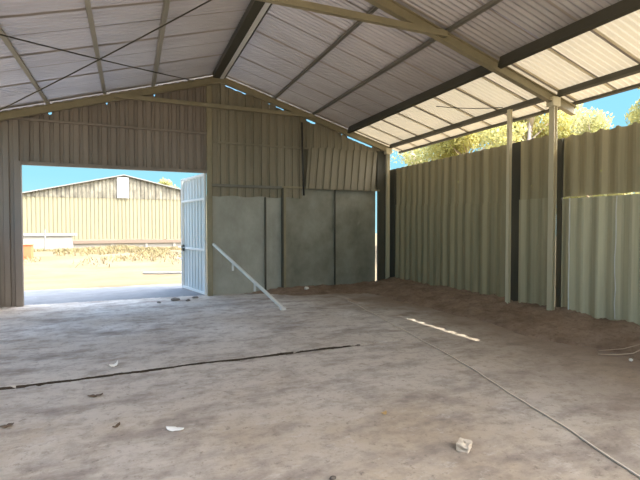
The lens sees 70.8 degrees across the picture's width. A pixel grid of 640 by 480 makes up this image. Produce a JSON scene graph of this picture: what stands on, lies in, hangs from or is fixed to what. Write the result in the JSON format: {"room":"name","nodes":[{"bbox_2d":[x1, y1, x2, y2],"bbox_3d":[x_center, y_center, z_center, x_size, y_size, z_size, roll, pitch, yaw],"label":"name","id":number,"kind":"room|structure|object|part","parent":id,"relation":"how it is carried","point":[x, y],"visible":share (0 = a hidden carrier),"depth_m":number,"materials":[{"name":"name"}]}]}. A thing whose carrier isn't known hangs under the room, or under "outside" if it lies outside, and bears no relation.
{"room":"farm building","nodes":[
{"label":"farm building","id":0,"kind":"room"},
{"bbox_2d":[0,0,250,111],"bbox_3d":[-2.229,-3.022,3.916,4.894,1.490,12.895,-1,2,-23],"label":"ceiling","id":1,"kind":"structure","parent":0,"point":[194,43],"depth_m":7.39,"materials":[{"name":"grey metal"}]},
{"bbox_2d":[0,0,211,110],"bbox_3d":[-3.443,-2.999,7.261,6.274,1.239,0.022,1,2,26],"label":"rod","id":2,"kind":"object","parent":1,"relation":"attached to","point":[208,0],"visible":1,"depth_m":7.20,"materials":[{"name":"black metal"}]},
{"bbox_2d":[0,76,385,306],"bbox_3d":[-2.457,-1.240,10.660,9.470,5.308,0.166,-1,2,-23],"label":"wall","id":3,"kind":"structure","parent":0,"point":[259,214],"depth_m":10.82,"materials":[{"name":"metal"}]},
{"bbox_2d":[177,173,206,294],"bbox_3d":[-3.242,-0.156,11.334,0.173,2.865,1.850,-1,2,-35],"label":"door","id":4,"kind":"structure","parent":3,"relation":"in","point":[193,258],"depth_m":11.31,"materials":[{"name":"white metal"}]},
{"bbox_3d":[-3.180,-1.560,11.255,0.040,0.055,1.610,-1,2,-35],"label":"rail","id":5,"kind":"part","parent":4,"relation":"part of","materials":[{"name":"white metal"}]},
{"bbox_3d":[-3.180,-0.990,11.270,0.040,0.055,1.610,-1,2,-35],"label":"rail","id":6,"kind":"part","parent":4,"relation":"part of","materials":[{"name":"white metal"}]},
{"bbox_3d":[-3.180,1.250,11.330,0.040,0.055,1.610,-1,2,-35],"label":"rail","id":7,"kind":"part","parent":4,"relation":"part of","materials":[{"name":"white metal"}]},
{"bbox_3d":[-3.180,0.220,11.302,0.040,0.055,1.610,-1,2,-35],"label":"rail","id":8,"kind":"part","parent":4,"relation":"part of","materials":[{"name":"white metal"}]},
{"bbox_2d":[301,122,304,195],"bbox_3d":[-0.433,-2.045,11.372,0.100,1.841,0.046,1,2,41],"label":"pipe","id":9,"kind":"object","parent":3,"relation":"attached to","point":[301,122],"visible":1,"depth_m":11.36,"materials":[{"name":"black metal"}]},
{"bbox_2d":[306,147,376,190],"bbox_3d":[0.593,-1.857,11.826,2.068,1.080,0.042,-1,2,-23],"label":"metal sheet","id":10,"kind":"object","parent":3,"relation":"attached to","point":[327,168],"visible":1,"depth_m":11.79,"materials":[{"name":"beige metal"}]},
{"bbox_2d":[0,293,639,479],"bbox_3d":[-0.101,1.501,4.905,9.990,0.090,12.842,-1,2,-23],"label":"floor","id":11,"kind":"structure","parent":0,"point":[257,390],"depth_m":4.30,"materials":[{"name":"concrete"}]},
{"bbox_2d":[0,423,13,427],"bbox_3d":[-2.510,1.482,3.606,0.102,0.021,0.062,-1,2,-34],"label":"dry leaf","id":12,"kind":"object","parent":11,"relation":"on","point":[8,424],"visible":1,"depth_m":3.60,"materials":[{"name":"brown plant"}]},
{"bbox_2d":[107,360,117,366],"bbox_3d":[-2.381,1.425,5.179,0.056,0.062,0.122,1,2,39],"label":"paper scrap","id":13,"kind":"object","parent":11,"relation":"on","point":[116,363],"visible":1,"depth_m":5.18,"materials":[{"name":"white paper"}]},
{"bbox_2d":[166,426,183,430],"bbox_3d":[-1.146,1.486,3.562,0.156,0.025,0.069,0,2,13],"label":"paper scrap","id":14,"kind":"object","parent":11,"relation":"on","point":[170,428],"visible":1,"depth_m":3.56,"materials":[{"name":"white paper"}]},
{"bbox_2d":[0,77,391,278],"bbox_3d":[-2.429,-1.229,10.547,9.476,5.192,0.140,-1,2,-23],"label":"frame","id":15,"kind":"object","parent":11,"relation":"on","point":[138,94],"visible":0.88,"depth_m":10.43,"materials":[{"name":"green paint"}]},
{"bbox_2d":[0,34,193,80],"bbox_3d":[-3.680,-2.967,7.244,0.022,1.136,6.165,0,2,15],"label":"rod","id":16,"kind":"object","parent":15,"relation":"attached to","point":[0,34],"visible":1,"depth_m":7.07,"materials":[{"name":"black metal"}]},
{"bbox_3d":[1.859,-2.425,12.322,0.170,0.150,0.140,-1,2,-23],"label":"cap plate","id":17,"kind":"part","parent":15,"relation":"part of","materials":[{"name":"beige metal"}]},
{"bbox_2d":[212,243,285,309],"bbox_3d":[-1.578,0.723,9.662,0.126,1.246,2.603,-1,2,-44],"label":"tube","id":18,"kind":"object","parent":11,"relation":"on","point":[223,253],"visible":0.99,"depth_m":9.49,"materials":[{"name":"grey metal"}]},
{"bbox_2d":[256,0,577,310],"bbox_3d":[-0.198,-1.102,5.814,9.912,5.192,0.140,-1,2,-23],"label":"frame","id":19,"kind":"object","parent":11,"relation":"on","point":[411,21],"visible":0.94,"depth_m":6.89,"materials":[{"name":"green paint"}]},
{"bbox_2d":[0,26,49,103],"bbox_3d":[-3.164,-2.647,3.502,0.076,0.079,12.740,-1,2,-23],"label":"purlin","id":20,"kind":"object","parent":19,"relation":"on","point":[6,40],"visible":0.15,"depth_m":6.95,"materials":[{"name":"grey metal"}]},
{"bbox_2d":[84,0,106,94],"bbox_3d":[-2.187,-2.970,3.905,0.076,0.079,12.740,-1,2,-23],"label":"purlin","id":21,"kind":"object","parent":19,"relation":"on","point":[87,2],"visible":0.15,"depth_m":6.80,"materials":[{"name":"grey metal"}]},
{"bbox_2d":[151,0,169,86],"bbox_3d":[-1.290,-3.267,4.275,0.075,0.076,12.740,-1,2,-23],"label":"purlin","id":22,"kind":"object","parent":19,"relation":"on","point":[166,3],"visible":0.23,"depth_m":7.46,"materials":[{"name":"metal"}]},
{"bbox_2d":[213,0,264,78],"bbox_3d":[-1.408,-3.749,8.074,0.160,0.120,5.135,-1,2,-23],"label":"purlin","id":23,"kind":"object","parent":19,"relation":"attached to","point":[254,7],"visible":1,"depth_m":8.16,"materials":[{"name":"metal"}]},
{"bbox_2d":[224,4,271,77],"bbox_3d":[-1.229,-3.767,8.149,0.030,0.110,5.135,-1,2,-23],"label":"purlin","id":24,"kind":"object","parent":19,"relation":"attached to","point":[270,4],"visible":0.44,"depth_m":8.24,"materials":[{"name":"metal"}]},
{"bbox_2d":[274,6,378,98],"bbox_3d":[1.307,-3.344,5.367,0.061,0.072,12.740,-1,2,-23],"label":"purlin","id":25,"kind":"object","parent":19,"relation":"on","point":[373,9],"visible":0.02,"depth_m":8.11,"materials":[{"name":"metal"}]},
{"bbox_2d":[312,0,502,114],"bbox_3d":[2.246,-3.055,5.771,0.061,0.072,12.740,-1,2,-23],"label":"purlin","id":26,"kind":"object","parent":19,"relation":"on","point":[491,3],"visible":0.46,"depth_m":7.42,"materials":[{"name":"metal"}]},
{"bbox_2d":[347,66,491,133],"bbox_3d":[1.760,-2.811,9.434,0.116,0.185,5.135,-1,2,-23],"label":"purlin","id":27,"kind":"object","parent":19,"relation":"attached to","point":[480,71],"visible":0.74,"depth_m":8.70,"materials":[{"name":"brown metal"}]},
{"bbox_2d":[389,92,553,147],"bbox_3d":[2.927,-2.493,9.934,0.093,0.108,5.135,-1,2,-23],"label":"purlin","id":28,"kind":"object","parent":19,"relation":"on","point":[533,101],"visible":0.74,"depth_m":9.31,"materials":[{"name":"brown metal"}]},
{"bbox_3d":[3.889,-2.296,7.504,0.170,0.150,0.140,-1,2,-23],"label":"cap plate","id":29,"kind":"part","parent":19,"relation":"part of","materials":[{"name":"beige metal"}]},
{"bbox_2d":[557,64,639,96],"bbox_3d":[4.974,-2.363,5.077,0.093,0.108,5.210,-1,2,-23],"label":"purlin","id":30,"kind":"object","parent":19,"relation":"on","point":[635,69],"visible":1,"depth_m":6.79,"materials":[{"name":"brown metal"}]},
{"bbox_2d":[244,277,639,359],"bbox_3d":[1.817,1.274,7.188,4.500,0.329,9.770,-1,2,-23],"label":"soil","id":31,"kind":"object","parent":11,"relation":"on","point":[561,324],"visible":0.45,"depth_m":7.82,"materials":[{"name":"brown soil"}]},
{"bbox_2d":[598,350,639,354],"bbox_3d":[3.798,1.381,5.610,0.616,0.125,0.068,0,2,4],"label":"stick","id":32,"kind":"object","parent":31,"relation":"on","point":[638,350],"visible":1,"depth_m":5.59,"materials":[{"name":"beige wood"}]},
{"bbox_2d":[599,344,639,350],"bbox_3d":[3.847,1.375,5.746,0.522,0.114,0.065,0,2,7],"label":"stick","id":33,"kind":"object","parent":31,"relation":"on","point":[638,344],"visible":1,"depth_m":5.74,"materials":[{"name":"beige wood"}]},
{"bbox_2d":[456,437,471,452],"bbox_3d":[1.038,1.479,3.243,0.096,0.070,0.100,1,2,37],"label":"brick piece","id":34,"kind":"object","parent":11,"relation":"on","point":[463,445],"visible":1,"depth_m":3.22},
{"bbox_2d":[349,301,639,477],"bbox_3d":[1.522,1.441,5.588,0.239,0.026,8.707,0,2,-11],"label":"cable","id":35,"kind":"object","parent":11,"relation":"on","point":[553,419],"visible":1,"depth_m":3.98,"materials":[{"name":"beige plastic"}]},
{"bbox_2d":[505,109,511,303],"bbox_3d":[3.514,-0.495,8.393,0.060,3.839,0.070,-1,2,-23],"label":"wall post","id":36,"kind":"object","parent":11,"relation":"on","point":[509,111],"visible":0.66,"depth_m":8.38,"materials":[{"name":"beige metal"}]},
{"bbox_2d":[226,0,620,128],"bbox_3d":[1.688,-3.285,5.559,3.406,1.051,12.895,-1,2,-23],"label":"ceiling","id":37,"kind":"structure","parent":0,"point":[287,40],"depth_m":7.84,"materials":[{"name":"grey metal"}]},
{"bbox_2d":[220,2,270,78],"bbox_3d":[-1.291,-3.761,8.123,0.085,0.135,5.135,-1,2,-23],"label":"strip","id":38,"kind":"object","parent":37,"relation":"attached to","point":[266,5],"visible":0.56,"depth_m":8.18,"materials":[{"name":"grey metal"}]},
{"bbox_2d":[355,9,639,151],"bbox_3d":[3.995,-2.574,6.550,1.660,0.538,12.895,-1,2,-23],"label":"ceiling","id":39,"kind":"structure","parent":0,"point":[613,46],"depth_m":7.49,"materials":[{"name":"beige metal"}]},
{"bbox_2d":[436,106,502,108],"bbox_3d":[2.843,-2.555,8.641,1.256,0.219,0.016,1,2,33],"label":"rod","id":40,"kind":"object","parent":39,"relation":"attached to","point":[436,106],"visible":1,"depth_m":8.61,"materials":[{"name":"grey metal"}]},
{"bbox_2d":[399,83,639,153],"bbox_3d":[4.708,-2.306,6.828,0.061,0.059,12.740,-1,2,-23],"label":"purlin","id":41,"kind":"object","parent":39,"relation":"attached to","point":[635,86],"visible":1,"depth_m":8.59,"materials":[{"name":"metal"}]},
{"bbox_2d":[390,122,639,324],"bbox_3d":[4.649,-0.145,6.156,0.170,3.360,13.940,-1,2,-23],"label":"wall","id":42,"kind":"structure","parent":0,"point":[445,231],"depth_m":8.09,"materials":[{"name":"metal"}]},
{"label":"outside","id":43,"kind":"structure","parent":0,"visible":0},
{"bbox_2d":[24,284,203,304],"bbox_3d":[-4.106,1.292,11.515,11.340,0.028,2.520,-1,2,-23],"label":"apron","id":44,"kind":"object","parent":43,"point":[69,295],"visible":0.42,"depth_m":10.96,"materials":[{"name":"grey concrete"}]},
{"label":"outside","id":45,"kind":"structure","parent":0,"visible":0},
{"bbox_2d":[24,233,555,290],"bbox_3d":[-8.847,0.412,37.260,152.600,0.712,165.500,-1,2,-23],"label":"ground","id":46,"kind":"structure","parent":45,"point":[52,272],"depth_m":17.14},
{"bbox_2d":[23,244,33,259],"bbox_3d":[-13.421,0.573,20.629,0.520,0.750,0.460,-1,2,-23],"label":"bin","id":47,"kind":"object","parent":46,"relation":"on","point":[28,251],"visible":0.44,"depth_m":20.48,"materials":[{"name":"orange paint"}]},
{"bbox_2d":[44,230,45,249],"bbox_3d":[-16.968,0.155,27.807,0.092,1.600,0.092,2,2,45],"label":"fence post","id":48,"kind":"object","parent":46,"relation":"on","point":[44,230],"visible":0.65,"depth_m":27.77,"materials":[{"name":"grey"}]},
{"bbox_2d":[23,233,76,249],"bbox_3d":[-20.323,0.391,27.404,9.800,1.550,0.410,-1,2,-23],"label":"wall","id":49,"kind":"structure","parent":46,"relation":"on","point":[53,240],"depth_m":28.61,"materials":[{"name":"grey"}]},
{"bbox_2d":[24,244,180,267],"bbox_3d":[-14.881,0.650,22.507,22.422,0.825,12.130,-1,2,-23],"label":"grass","id":50,"kind":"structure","parent":46,"relation":"on","point":[155,250],"depth_m":22.86,"materials":[{"name":"plant"}]},
{"bbox_2d":[22,174,206,247],"bbox_3d":[-19.432,-2.520,44.797,22.018,6.439,14.250,-1,2,-23],"label":"warehouse","id":51,"kind":"structure","parent":46,"relation":"on","point":[100,211],"depth_m":38.05,"materials":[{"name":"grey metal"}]},
{"bbox_3d":[-16.750,-4.463,38.310,0.930,1.790,0.050,-1,2,-23],"label":"white panel","id":52,"kind":"part","parent":51,"relation":"part of","materials":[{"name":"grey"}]},
{"bbox_2d":[143,272,180,273],"bbox_3d":[-5.365,1.180,16.279,2.006,0.062,0.160,0,2,-2],"label":"plank","id":53,"kind":"object","parent":46,"relation":"on","point":[143,272],"visible":0.56,"depth_m":16.19,"materials":[{"name":"grey"}]},
{"bbox_2d":[159,176,178,239],"bbox_3d":[-21.449,-4.357,62.329,3.965,8.790,3.979,0,2,10],"label":"tree","id":54,"kind":"object","parent":46,"relation":"on","point":[162,181],"visible":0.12,"depth_m":61.96,"materials":[{"name":"green plant"}]},
{"bbox_2d":[391,149,422,166],"bbox_3d":[6.698,-2.938,30.488,4.429,7.660,4.721,1,2,23],"label":"tree","id":55,"kind":"object","parent":46,"relation":"on","point":[416,149],"visible":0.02,"depth_m":30.30,"materials":[{"name":"green plant"}]},
{"bbox_2d":[402,125,505,181],"bbox_3d":[8.139,-3.600,25.962,6.956,9.224,5.648,0,2,-15],"label":"tree","id":56,"kind":"object","parent":46,"relation":"on","point":[461,145],"visible":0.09,"depth_m":24.96,"materials":[{"name":"green plant"}]},
{"bbox_2d":[477,103,587,148],"bbox_3d":[9.840,-3.798,20.941,5.344,9.888,5.060,0,2,10],"label":"tree","id":57,"kind":"object","parent":46,"relation":"on","point":[530,128],"visible":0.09,"depth_m":20.32,"materials":[{"name":"green plant"}]},
{"bbox_2d":[556,107,637,199],"bbox_3d":[10.607,-2.022,17.923,3.599,6.507,3.216,1,2,34],"label":"tree","id":58,"kind":"object","parent":46,"relation":"on","point":[593,124],"visible":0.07,"depth_m":17.62,"materials":[{"name":"green plant"}]},
{"bbox_2d":[624,88,639,193],"bbox_3d":[11.942,-2.616,15.681,3.698,7.810,3.160,0,2,7],"label":"tree","id":59,"kind":"object","parent":46,"relation":"on","point":[634,116],"visible":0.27,"depth_m":15.78,"materials":[{"name":"green plant"}]},
{"bbox_3d":[1.863,-0.971,0.922,9.912,5.192,0.140,-1,2,-23],"label":"frame","id":60,"kind":"object","parent":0,"visible":0},
{"bbox_2d":[498,0,639,68],"bbox_3d":[3.807,-2.680,4.577,0.116,0.185,5.210,-1,2,-23],"label":"purlin","id":61,"kind":"object","parent":60,"relation":"attached to","point":[622,8],"visible":1,"depth_m":5.80,"materials":[{"name":"metal"}]}
]}

